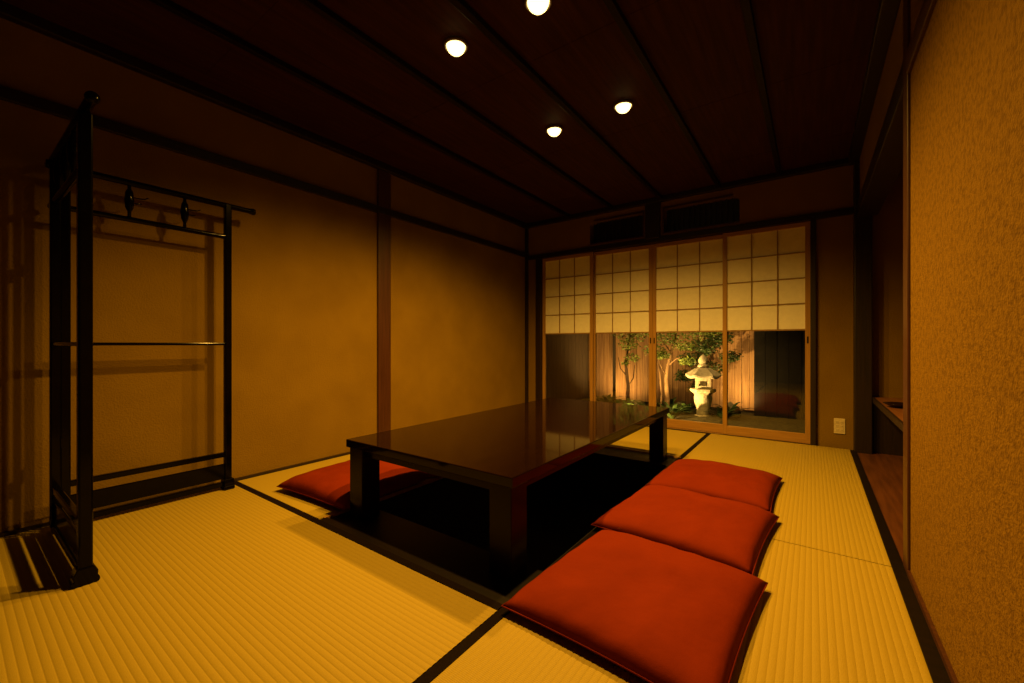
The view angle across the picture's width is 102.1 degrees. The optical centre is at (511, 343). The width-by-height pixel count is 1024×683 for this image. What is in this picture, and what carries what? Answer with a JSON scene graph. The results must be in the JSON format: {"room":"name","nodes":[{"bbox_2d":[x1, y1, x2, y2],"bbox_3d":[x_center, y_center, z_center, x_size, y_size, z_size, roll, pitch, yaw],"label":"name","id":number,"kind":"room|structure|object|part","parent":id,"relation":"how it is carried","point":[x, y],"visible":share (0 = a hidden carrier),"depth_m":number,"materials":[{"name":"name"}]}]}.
{"room":"japanese dining room","nodes":[
{"label":"japanese dining room","id":0,"kind":"room"},
{"bbox_2d":[0,17,524,532],"bbox_3d":[-1.611,-0.335,2.464,0.120,2.560,6.100,0,0,36],"label":"wall","id":1,"kind":"structure","parent":0,"point":[304,266],"depth_m":2.31,"materials":[{"name":"paint"}]},
{"bbox_2d":[0,452,349,537],"bbox_3d":[-1.553,0.804,2.422,0.022,0.062,5.900,0,0,36],"label":"baseboard","id":2,"kind":"structure","parent":1,"relation":"attached to","point":[37,526],"depth_m":2.43,"materials":[{"name":"brown wood"}]},
{"bbox_2d":[0,85,525,256],"bbox_3d":[-1.565,-1.026,2.406,0.022,0.053,5.860,0,0,36],"label":"trim","id":3,"kind":"structure","parent":1,"relation":"attached to","point":[7,94],"depth_m":2.28,"materials":[{"name":"brown wood"}]},
{"bbox_2d":[0,0,529,228],"bbox_3d":[-1.544,-1.360,2.416,0.045,0.050,5.900,0,0,36],"label":"trim","id":4,"kind":"structure","parent":1,"relation":"attached to","point":[9,12],"depth_m":2.23,"materials":[{"name":"brown wood"}]},
{"bbox_2d":[377,169,390,432],"bbox_3d":[-0.989,-0.275,3.202,0.020,2.120,0.115,0,0,36],"label":"trim","id":5,"kind":"structure","parent":1,"relation":"attached to","point":[383,178],"depth_m":3.19,"materials":[{"name":"brown wood"}]},
{"bbox_2d":[525,228,528,402],"bbox_3d":[0.171,-0.275,4.795,0.030,2.120,0.035,0,0,36],"label":"trim","id":6,"kind":"structure","parent":1,"relation":"attached to","point":[526,229],"depth_m":4.78,"materials":[{"name":"brown wood"}]},
{"bbox_2d":[1,0,879,223],"bbox_3d":[0.042,-1.500,1.328,4.090,0.230,6.000,0,0,36],"label":"ceiling","id":7,"kind":"structure","parent":0,"point":[814,53],"depth_m":2.16,"materials":[{"name":"brown wood"}]},
{"bbox_2d":[148,0,569,217],"bbox_3d":[-1.101,-1.371,2.076,0.032,0.028,5.870,0,0,36],"label":"trim","id":8,"kind":"structure","parent":7,"relation":"attached to","point":[168,5],"depth_m":2.18,"materials":[{"name":"brown wood"}]},
{"bbox_2d":[298,0,612,208],"bbox_3d":[-0.713,-1.371,1.794,0.032,0.028,5.870,0,0,36],"label":"trim","id":9,"kind":"structure","parent":7,"relation":"attached to","point":[315,5],"depth_m":2.16,"materials":[{"name":"brown wood"}]},
{"bbox_2d":[444,36,467,56],"bbox_3d":[-0.260,-1.363,1.917,0.112,0.045,0.112,0,0,36],"label":"recessed light","id":10,"kind":"object","parent":7,"relation":"in","point":[456,46],"visible":1,"depth_m":1.89,"materials":[{"name":"beige"}]},
{"bbox_3d":[-0.260,-1.363,1.917,0.090,0.045,0.090,0,0,36],"label":"bulb","id":11,"kind":"part","parent":10,"relation":"part of","materials":[{"name":"beige glass"}]},
{"bbox_2d":[524,0,551,14],"bbox_3d":[0.106,-1.363,1.671,0.112,0.045,0.112,0,0,36],"label":"recessed light","id":12,"kind":"object","parent":7,"relation":"in","point":[537,7],"visible":1,"depth_m":1.66,"materials":[{"name":"beige"}]},
{"bbox_2d":[546,124,562,136],"bbox_3d":[0.272,-1.363,2.668,0.112,0.045,0.112,0,0,36],"label":"recessed light","id":13,"kind":"object","parent":7,"relation":"in","point":[554,130],"visible":1,"depth_m":2.64,"materials":[{"name":"beige"}]},
{"bbox_3d":[0.272,-1.363,2.668,0.090,0.045,0.090,0,0,36],"label":"bulb","id":14,"kind":"part","parent":13,"relation":"part of","materials":[{"name":"beige glass"}]},
{"bbox_2d":[448,0,661,198],"bbox_3d":[-0.324,-1.371,1.513,0.032,0.028,5.870,0,0,36],"label":"trim","id":15,"kind":"structure","parent":7,"relation":"attached to","point":[462,6],"depth_m":2.13,"materials":[{"name":"brown wood"}]},
{"bbox_2d":[613,99,632,113],"bbox_3d":[0.645,-1.363,2.398,0.112,0.045,0.112,0,0,36],"label":"recessed light","id":16,"kind":"object","parent":7,"relation":"in","point":[623,106],"visible":1,"depth_m":2.37,"materials":[{"name":"beige"}]},
{"bbox_3d":[0.645,-1.363,2.398,0.090,0.045,0.090,0,0,36],"label":"bulb","id":17,"kind":"part","parent":16,"relation":"part of","materials":[{"name":"beige glass"}]},
{"bbox_2d":[603,0,720,187],"bbox_3d":[0.077,-1.371,1.222,0.032,0.028,5.870,0,0,36],"label":"trim","id":18,"kind":"structure","parent":7,"relation":"attached to","point":[613,7],"depth_m":2.11,"materials":[{"name":"brown wood"}]},
{"bbox_2d":[740,0,780,175],"bbox_3d":[0.433,-1.371,0.964,0.032,0.028,5.870,0,0,36],"label":"trim","id":19,"kind":"structure","parent":7,"relation":"attached to","point":[746,5],"depth_m":2.08,"materials":[{"name":"brown wood"}]},
{"bbox_2d":[380,458,667,570],"bbox_3d":[0.154,1.032,2.355,1.033,0.466,2.005,0,0,36],"label":"floor","id":20,"kind":"structure","parent":0,"point":[563,505],"depth_m":2.75,"materials":[{"name":"carpet"}]},
{"bbox_2d":[529,165,902,451],"bbox_3d":[1.753,-0.335,3.731,4.040,2.560,0.100,0,0,36],"label":"wall","id":21,"kind":"structure","parent":0,"point":[830,189],"depth_m":3.16,"materials":[{"name":"paint"}]},
{"bbox_2d":[536,258,546,399],"bbox_3d":[0.337,-0.085,4.745,0.067,1.780,0.140,0,0,36],"label":"trim","id":22,"kind":"structure","parent":21,"relation":"attached to","point":[539,262],"depth_m":4.68,"materials":[{"name":"brown wood"}]},
{"bbox_2d":[543,252,593,400],"bbox_3d":[0.604,-0.090,4.526,0.617,1.750,0.030,0,0,36],"label":"window","id":23,"kind":"structure","parent":21,"relation":"in","point":[568,281],"depth_m":4.51,"materials":[{"name":"beige paper"}]},
{"bbox_3d":[0.604,-0.948,4.526,0.549,0.034,0.028,0,0,36],"label":"rail","id":24,"kind":"part","parent":23,"relation":"part of","materials":[{"name":"brown wood"}]},
{"bbox_3d":[0.604,-0.114,4.526,0.549,0.012,0.025,0,0,36],"label":"rail","id":25,"kind":"part","parent":23,"relation":"part of","materials":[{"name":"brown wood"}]},
{"bbox_2d":[590,211,643,244],"bbox_3d":[1.075,-1.165,4.228,0.620,0.270,0.121,0,0,36],"label":"transom panel","id":26,"kind":"object","parent":21,"relation":"attached to","point":[633,227],"visible":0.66,"depth_m":4.24,"materials":[{"name":"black wood"}]},
{"bbox_2d":[594,244,651,405],"bbox_3d":[1.112,-0.090,4.203,0.628,1.750,0.032,0,0,36],"label":"shoji screen","id":27,"kind":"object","parent":21,"relation":"in","point":[622,277],"depth_m":4.20,"materials":[{"name":"paper"}]},
{"bbox_3d":[1.113,-0.948,4.204,0.560,0.034,0.028,0,0,36],"label":"rail","id":28,"kind":"part","parent":27,"relation":"part of","materials":[{"name":"brown wood"}]},
{"bbox_3d":[1.113,-0.114,4.205,0.560,0.012,0.025,0,0,36],"label":"rail","id":29,"kind":"part","parent":27,"relation":"part of","materials":[{"name":"brown wood"}]},
{"bbox_2d":[645,202,660,239],"bbox_3d":[1.342,-1.175,3.949,0.140,0.340,0.030,0,0,36],"label":"trim","id":30,"kind":"structure","parent":21,"relation":"attached to","point":[652,210],"depth_m":3.94,"materials":[{"name":"brown wood"}]},
{"bbox_2d":[528,158,848,227],"bbox_3d":[1.354,-1.363,3.931,2.960,0.045,0.045,0,0,36],"label":"trim","id":31,"kind":"structure","parent":21,"relation":"attached to","point":[841,162],"depth_m":3.65,"materials":[{"name":"brown wood"}]},
{"bbox_2d":[652,235,727,432],"bbox_3d":[1.631,-0.090,3.828,0.651,1.750,0.032,0,0,36],"label":"shoji screen","id":32,"kind":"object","parent":21,"relation":"in","point":[687,275],"depth_m":3.83,"materials":[{"name":"paper"}]},
{"bbox_3d":[1.631,-0.948,3.828,0.583,0.034,0.028,0,0,36],"label":"rail","id":33,"kind":"part","parent":32,"relation":"part of","materials":[{"name":"brown wood"}]},
{"bbox_3d":[1.631,-0.114,3.829,0.583,0.012,0.025,0,0,36],"label":"rail","id":34,"kind":"part","parent":32,"relation":"part of","materials":[{"name":"brown wood"}]},
{"bbox_3d":[1.631,0.748,3.828,0.583,0.075,0.028,0,0,36],"label":"rail","id":35,"kind":"part","parent":32,"relation":"part of","materials":[{"name":"brown wood"}]},
{"bbox_2d":[528,208,853,260],"bbox_3d":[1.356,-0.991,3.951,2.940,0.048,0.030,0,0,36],"label":"trim","id":36,"kind":"structure","parent":21,"relation":"attached to","point":[849,211],"depth_m":3.66,"materials":[{"name":"brown wood"}]},
{"bbox_2d":[662,194,739,233],"bbox_3d":[1.719,-1.165,3.761,0.690,0.270,0.121,0,0,36],"label":"transom panel","id":37,"kind":"object","parent":21,"relation":"attached to","point":[724,212],"visible":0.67,"depth_m":3.78,"materials":[{"name":"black wood"}]},
{"bbox_2d":[648,425,816,445],"bbox_3d":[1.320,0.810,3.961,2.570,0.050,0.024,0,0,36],"label":"trim","id":38,"kind":"structure","parent":21,"relation":"attached to","point":[669,428],"depth_m":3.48,"materials":[{"name":"brown wood"}]},
{"bbox_2d":[723,221,809,443],"bbox_3d":[2.098,-0.090,3.442,0.622,1.750,0.032,0,0,36],"label":"shoji screen","id":39,"kind":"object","parent":21,"relation":"in","point":[766,271],"depth_m":3.42,"materials":[{"name":"paper"}]},
{"bbox_3d":[2.098,-0.948,3.443,0.554,0.034,0.028,0,0,36],"label":"rail","id":40,"kind":"part","parent":39,"relation":"part of","materials":[{"name":"brown wood"}]},
{"bbox_3d":[2.099,-0.114,3.443,0.554,0.012,0.025,0,0,36],"label":"rail","id":41,"kind":"part","parent":39,"relation":"part of","materials":[{"name":"brown wood"}]},
{"bbox_3d":[2.098,0.748,3.443,0.554,0.075,0.028,0,0,36],"label":"rail","id":42,"kind":"part","parent":39,"relation":"part of","materials":[{"name":"brown wood"}]},
{"bbox_2d":[810,218,815,445],"bbox_3d":[2.377,-0.085,3.267,0.036,1.780,0.140,0,0,36],"label":"trim","id":43,"kind":"structure","parent":21,"relation":"attached to","point":[813,220],"depth_m":3.21,"materials":[{"name":"brown wood"}]},
{"bbox_2d":[834,418,844,433],"bbox_3d":[2.481,0.622,3.135,0.068,0.116,0.011,0,0,36],"label":"wall outlet","id":44,"kind":"object","parent":21,"relation":"attached to","point":[839,424],"visible":1,"depth_m":3.13,"materials":[{"name":"beige plastic"}]},
{"bbox_2d":[853,160,871,453],"bbox_3d":[2.565,-0.265,3.029,0.100,2.140,0.105,0,0,36],"label":"trim","id":45,"kind":"structure","parent":21,"relation":"attached to","point":[862,226],"depth_m":2.99,"materials":[{"name":"brown wood"}]},
{"bbox_2d":[857,452,902,562],"bbox_3d":[2.319,0.867,1.997,0.888,0.156,2.045,0,0,36],"label":"floor","id":46,"kind":"structure","parent":0,"point":[884,472],"depth_m":2.29,"materials":[{"name":"brown wood"}]},
{"bbox_2d":[872,396,902,455],"bbox_3d":[2.397,0.585,2.030,0.800,0.407,1.900,0,0,36],"label":"shelf","id":47,"kind":"object","parent":46,"relation":"on","point":[887,420],"visible":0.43,"depth_m":2.95,"materials":[{"name":"brown wood"}]},
{"bbox_2d":[883,402,902,407],"bbox_3d":[2.343,0.371,2.501,0.156,0.026,0.156,0,0,36],"label":"dish","id":48,"kind":"object","parent":47,"relation":"on","point":[892,404],"visible":0.65,"depth_m":2.51,"materials":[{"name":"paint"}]},
{"bbox_2d":[860,0,1023,682],"bbox_3d":[0.854,-0.335,0.616,0.120,2.560,6.000,0,0,36],"label":"wall","id":49,"kind":"structure","parent":0,"point":[967,73],"depth_m":0.88,"materials":[{"name":"paint"}]},
{"bbox_2d":[848,0,900,165],"bbox_3d":[0.819,-1.360,0.704,0.060,0.050,5.900,0,0,36],"label":"trim","id":50,"kind":"structure","parent":49,"relation":"attached to","point":[887,11],"depth_m":2.01,"materials":[{"name":"brown wood"}]},
{"bbox_2d":[857,63,902,217],"bbox_3d":[1.995,-0.965,2.204,0.116,0.100,1.890,0,0,36],"label":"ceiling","id":51,"kind":"structure","parent":49,"relation":"attached to","point":[886,163],"depth_m":2.09,"materials":[{"name":"brown wood"}]},
{"bbox_2d":[850,450,958,682],"bbox_3d":[0.804,0.801,0.683,0.044,0.068,5.850,0,0,36],"label":"baseboard","id":52,"kind":"structure","parent":49,"relation":"attached to","point":[938,673],"depth_m":1.23,"materials":[{"name":"brown wood"}]},
{"bbox_2d":[903,0,910,572],"bbox_3d":[1.419,-0.265,1.402,0.128,2.140,0.085,0,0,36],"label":"trim","id":53,"kind":"structure","parent":49,"relation":"attached to","point":[906,3],"depth_m":1.43,"materials":[{"name":"red wood"}]},
{"bbox_2d":[906,0,936,73],"bbox_3d":[0.225,-0.950,-0.148,0.022,0.070,3.825,0,0,36],"label":"trim","id":54,"kind":"structure","parent":49,"relation":"attached to","point":[928,6],"depth_m":1.24,"materials":[{"name":"red wood"}]},
{"bbox_3d":[-0.401,0.893,1.526,3.140,0.104,6.000,0,0,36],"label":"floor","id":55,"kind":"structure","parent":0,"visible":0},
{"bbox_2d":[0,481,502,682],"bbox_3d":[-1.089,0.812,1.409,1.914,0.056,0.986,0,0,36],"label":"mat","id":56,"kind":"object","parent":55,"relation":"on","point":[239,584],"visible":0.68,"depth_m":1.24,"materials":[{"name":"wicker"}]},
{"bbox_2d":[44,91,255,588],"bbox_3d":[-1.431,-0.002,1.837,0.851,1.573,0.805,0,0,36],"label":"rack","id":57,"kind":"object","parent":56,"relation":"on","point":[70,163],"visible":1,"depth_m":1.70,"materials":[{"name":"paint"}]},
{"bbox_3d":[-1.690,-0.590,1.568,0.706,0.025,0.025,0,0,36],"label":"rail","id":58,"kind":"part","parent":57,"relation":"part of","materials":[{"name":"paint"}]},
{"bbox_3d":[-1.644,0.000,1.534,0.591,0.014,0.022,0,0,36],"label":"rail","id":59,"kind":"part","parent":57,"relation":"part of","materials":[{"name":"paint"}]},
{"bbox_3d":[-1.644,0.597,1.534,0.591,0.026,0.022,0,0,36],"label":"rail","id":60,"kind":"part","parent":57,"relation":"part of","materials":[{"name":"paint"}]},
{"bbox_3d":[-1.644,0.755,1.534,0.591,0.026,0.022,0,0,36],"label":"rail","id":61,"kind":"part","parent":57,"relation":"part of","materials":[{"name":"paint"}]},
{"bbox_3d":[-1.648,-0.770,1.537,0.851,0.038,0.038,0,0,36],"label":"rail","id":62,"kind":"part","parent":57,"relation":"part of","materials":[{"name":"paint"}]},
{"bbox_3d":[-1.723,0.755,2.005,0.022,0.026,0.605,0,0,36],"label":"rail","id":63,"kind":"part","parent":57,"relation":"part of","materials":[{"name":"paint"}]},
{"bbox_3d":[-1.723,-0.580,2.005,0.025,0.025,0.605,0,0,36],"label":"rail","id":64,"kind":"part","parent":57,"relation":"part of","materials":[{"name":"paint"}]},
{"bbox_3d":[-1.723,0.597,2.005,0.022,0.026,0.605,0,0,36],"label":"rail","id":65,"kind":"part","parent":57,"relation":"part of","materials":[{"name":"paint"}]},
{"bbox_3d":[-1.700,-0.750,2.038,0.038,0.038,0.795,0,0,36],"label":"rail","id":66,"kind":"part","parent":57,"relation":"part of","materials":[{"name":"paint"}]},
{"bbox_3d":[-1.723,0.000,2.005,0.022,0.014,0.605,0,0,36],"label":"rail","id":67,"kind":"part","parent":57,"relation":"part of","materials":[{"name":"paint"}]},
{"bbox_2d":[238,454,434,519],"bbox_3d":[-0.630,0.812,2.931,0.875,0.055,2.012,0,0,36],"label":"mat","id":68,"kind":"object","parent":55,"relation":"on","point":[266,484],"visible":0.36,"depth_m":2.25,"materials":[{"name":"beige wicker"}]},
{"bbox_2d":[276,460,431,510],"bbox_3d":[-0.855,0.730,2.280,0.589,0.107,0.564,0,0,33],"label":"floor cushion","id":69,"kind":"object","parent":68,"relation":"on","point":[330,485],"visible":0.64,"depth_m":2.15,"materials":[{"name":"red fabric"}]},
{"bbox_2d":[323,446,677,517],"bbox_3d":[0.158,0.812,2.372,1.057,0.056,1.997,0,0,36],"label":"trim","id":70,"kind":"structure","parent":55,"relation":"on","point":[429,481],"depth_m":2.28,"materials":[{"name":"black wood"}]},
{"bbox_2d":[330,447,676,598],"bbox_3d":[0.154,0.817,2.355,1.045,0.047,2.005,0,0,36],"label":"trim","id":71,"kind":"structure","parent":55,"relation":"on","point":[470,562],"depth_m":1.65,"materials":[{"name":"brown wood"}]},
{"bbox_2d":[321,517,509,603],"bbox_3d":[-0.426,0.789,1.555,1.045,0.008,0.035,0,0,36],"label":"trim","id":72,"kind":"structure","parent":71,"relation":"on","point":[492,595],"depth_m":1.47,"materials":[{"name":"brown wood"}]},
{"bbox_2d":[346,397,668,581],"bbox_3d":[0.160,0.617,2.388,0.949,0.353,1.855,0,0,36],"label":"table","id":73,"kind":"object","parent":71,"relation":"on","point":[503,451],"visible":1,"depth_m":1.86,"materials":[{"name":"black paint"}]},
{"bbox_3d":[-0.685,0.634,1.929,0.095,0.317,0.095,0,0,36],"label":"leg","id":74,"kind":"part","parent":73,"relation":"part of","materials":[{"name":"black paint"}]},
{"bbox_3d":[-0.013,0.634,1.442,0.095,0.317,0.095,0,0,36],"label":"leg","id":75,"kind":"part","parent":73,"relation":"part of","materials":[{"name":"black paint"}]},
{"bbox_3d":[1.006,0.634,2.847,0.095,0.317,0.095,0,0,36],"label":"leg","id":76,"kind":"part","parent":73,"relation":"part of","materials":[{"name":"black paint"}]},
{"bbox_2d":[608,426,706,456],"bbox_3d":[0.665,0.812,3.829,1.914,0.056,0.957,0,0,36],"label":"mat","id":77,"kind":"object","parent":55,"relation":"on","point":[678,441],"visible":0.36,"depth_m":3.37,"materials":[{"name":"wicker"}]},
{"bbox_2d":[413,527,932,682],"bbox_3d":[0.375,0.812,0.961,0.976,0.056,1.932,0,0,36],"label":"mat","id":78,"kind":"object","parent":55,"relation":"on","point":[820,616],"visible":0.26,"depth_m":1.09,"materials":[{"name":"wicker"}]},
{"bbox_2d":[501,530,767,682],"bbox_3d":[0.391,0.736,1.260,0.582,0.096,0.628,0,0,39],"label":"floor cushion","id":79,"kind":"object","parent":78,"relation":"on","point":[661,613],"visible":1,"depth_m":1.13,"materials":[{"name":"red fabric"}]},
{"bbox_2d":[591,485,778,574],"bbox_3d":[0.753,0.737,1.782,0.599,0.095,0.604,0,0,40],"label":"floor cushion","id":80,"kind":"object","parent":78,"relation":"on","point":[732,533],"visible":0.94,"depth_m":1.65,"materials":[{"name":"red fabric"}]},
{"bbox_2d":[644,433,890,566],"bbox_3d":[1.531,0.812,2.557,0.976,0.056,1.998,0,0,36],"label":"mat","id":81,"kind":"object","parent":55,"relation":"on","point":[820,501],"visible":0.63,"depth_m":2.20,"materials":[{"name":"wicker"}]},
{"bbox_2d":[645,459,781,511],"bbox_3d":[1.125,0.739,2.290,0.579,0.090,0.604,0,0,37],"label":"floor cushion","id":82,"kind":"object","parent":81,"relation":"on","point":[755,487],"visible":0.89,"depth_m":2.17,"materials":[{"name":"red fabric"}]},
{"label":"outside","id":83,"kind":"structure","parent":0,"visible":0},
{"bbox_2d":[582,395,804,432],"bbox_3d":[2.165,0.866,5.544,7.000,0.081,3.200,0,0,36],"label":"ground","id":84,"kind":"structure","parent":83,"point":[747,419],"depth_m":4.69,"materials":[{"name":"soil"}]},
{"bbox_2d":[547,334,588,399],"bbox_3d":[0.617,-0.440,5.947,0.080,2.650,2.156,0,0,36],"label":"wall","id":85,"kind":"structure","parent":84,"relation":"on","point":[567,354],"depth_m":6.24,"materials":[{"name":"grey"}]},
{"bbox_2d":[597,394,622,401],"bbox_3d":[1.303,0.794,5.716,0.454,0.180,0.434,0,0,25],"label":"plant","id":86,"kind":"object","parent":84,"relation":"on","point":[609,395],"visible":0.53,"depth_m":5.74,"materials":[{"name":"green plant"}]},
{"bbox_2d":[613,333,615,400],"bbox_3d":[1.461,-0.455,5.919,0.044,2.720,0.044,0,0,36],"label":"pole","id":87,"kind":"object","parent":84,"relation":"on","point":[614,337],"visible":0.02,"depth_m":5.90,"materials":[{"name":"brown wood"}]},
{"bbox_2d":[603,395,630,403],"bbox_3d":[1.401,0.786,5.517,0.476,0.196,0.361,0,0,-20],"label":"plant","id":88,"kind":"object","parent":84,"relation":"on","point":[614,401],"visible":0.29,"depth_m":5.52,"materials":[{"name":"green plant"}]},
{"bbox_2d":[611,333,648,400],"bbox_3d":[1.573,0.332,5.635,0.551,1.207,0.400,0,0,36],"label":"tree","id":89,"kind":"object","parent":84,"relation":"on","point":[627,339],"visible":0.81,"depth_m":5.61,"materials":[{"name":"green plant"}]},
{"bbox_2d":[619,398,641,404],"bbox_3d":[1.490,0.793,5.219,0.398,0.183,0.444,0,0,18],"label":"plant","id":90,"kind":"object","parent":84,"relation":"on","point":[628,399],"visible":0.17,"depth_m":5.29,"materials":[{"name":"green plant"}]},
{"bbox_2d":[631,400,644,405],"bbox_3d":[1.754,0.859,5.833,0.172,0.153,0.204,0,0,-36],"label":"rock","id":91,"kind":"object","parent":84,"relation":"on","point":[635,403],"visible":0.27,"depth_m":5.78,"materials":[{"name":"grey stone"}]},
{"bbox_2d":[589,331,753,410],"bbox_3d":[2.251,-0.340,6.112,2.372,2.650,0.140,0,0,36],"label":"fence","id":92,"kind":"object","parent":84,"relation":"on","point":[741,372],"visible":0.1,"depth_m":5.99,"materials":[{"name":"brown wood"}]},
{"bbox_2d":[658,401,684,412],"bbox_3d":[1.864,0.786,4.910,0.437,0.196,0.424,0,0,-22],"label":"plant","id":93,"kind":"object","parent":84,"relation":"on","point":[666,404],"visible":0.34,"depth_m":4.98,"materials":[{"name":"green plant"}]},
{"bbox_2d":[657,397,686,405],"bbox_3d":[2.053,0.791,5.403,0.429,0.186,0.411,0,0,22],"label":"plant","id":94,"kind":"object","parent":84,"relation":"on","point":[672,401],"visible":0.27,"depth_m":5.39,"materials":[{"name":"green plant"}]},
{"bbox_2d":[663,403,691,418],"bbox_3d":[1.849,0.792,4.770,0.413,0.183,0.419,0,0,11],"label":"plant","id":95,"kind":"object","parent":84,"relation":"on","point":[675,412],"visible":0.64,"depth_m":4.74,"materials":[{"name":"green plant"}]},
{"bbox_2d":[665,403,695,413],"bbox_3d":[2.084,0.790,5.000,0.502,0.189,0.371,0,0,36],"label":"plant","id":96,"kind":"object","parent":84,"relation":"on","point":[690,404],"visible":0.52,"depth_m":4.97,"materials":[{"name":"green plant"}]},
{"bbox_2d":[641,332,721,406],"bbox_3d":[2.072,0.265,5.108,1.031,1.344,0.469,0,0,36],"label":"tree","id":97,"kind":"object","parent":84,"relation":"on","point":[660,354],"visible":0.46,"depth_m":5.13,"materials":[{"name":"green plant"}]},
{"bbox_2d":[685,354,720,416],"bbox_3d":[2.229,0.517,4.831,0.382,0.795,0.331,0,0,23],"label":"stone lantern","id":98,"kind":"object","parent":84,"relation":"on","point":[703,392],"visible":0.97,"depth_m":4.76,"materials":[{"name":"grey stone"}]},
{"bbox_2d":[673,332,743,393],"bbox_3d":[2.566,0.298,5.441,0.858,1.297,0.542,0,0,36],"label":"tree","id":99,"kind":"object","parent":84,"relation":"on","point":[701,348],"visible":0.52,"depth_m":5.40,"materials":[{"name":"green plant"}]},
{"bbox_2d":[703,406,743,417],"bbox_3d":[2.424,0.803,4.749,0.434,0.161,0.407,0,0,36],"label":"plant","id":100,"kind":"object","parent":84,"relation":"on","point":[720,413],"visible":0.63,"depth_m":4.73,"materials":[{"name":"green plant"}]},
{"bbox_2d":[712,402,753,416],"bbox_3d":[2.617,0.789,4.906,0.447,0.189,0.423,0,0,-39],"label":"plant","id":101,"kind":"object","parent":84,"relation":"on","point":[735,404],"visible":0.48,"depth_m":4.91,"materials":[{"name":"green plant"}]},
{"bbox_2d":[728,402,740,417],"bbox_3d":[2.657,0.828,5.013,0.202,0.261,0.195,0,0,36],"label":"rock","id":102,"kind":"object","parent":84,"relation":"on","point":[730,404],"visible":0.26,"depth_m":4.95,"materials":[{"name":"grey stone"}]},
{"bbox_2d":[754,330,804,419],"bbox_3d":[3.913,-0.295,4.531,2.280,2.360,0.370,0,0,36],"label":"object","id":103,"kind":"object","parent":84,"relation":"on","point":[779,356],"visible":0.09,"depth_m":4.96,"materials":[{"name":"brown glass"}]}
]}

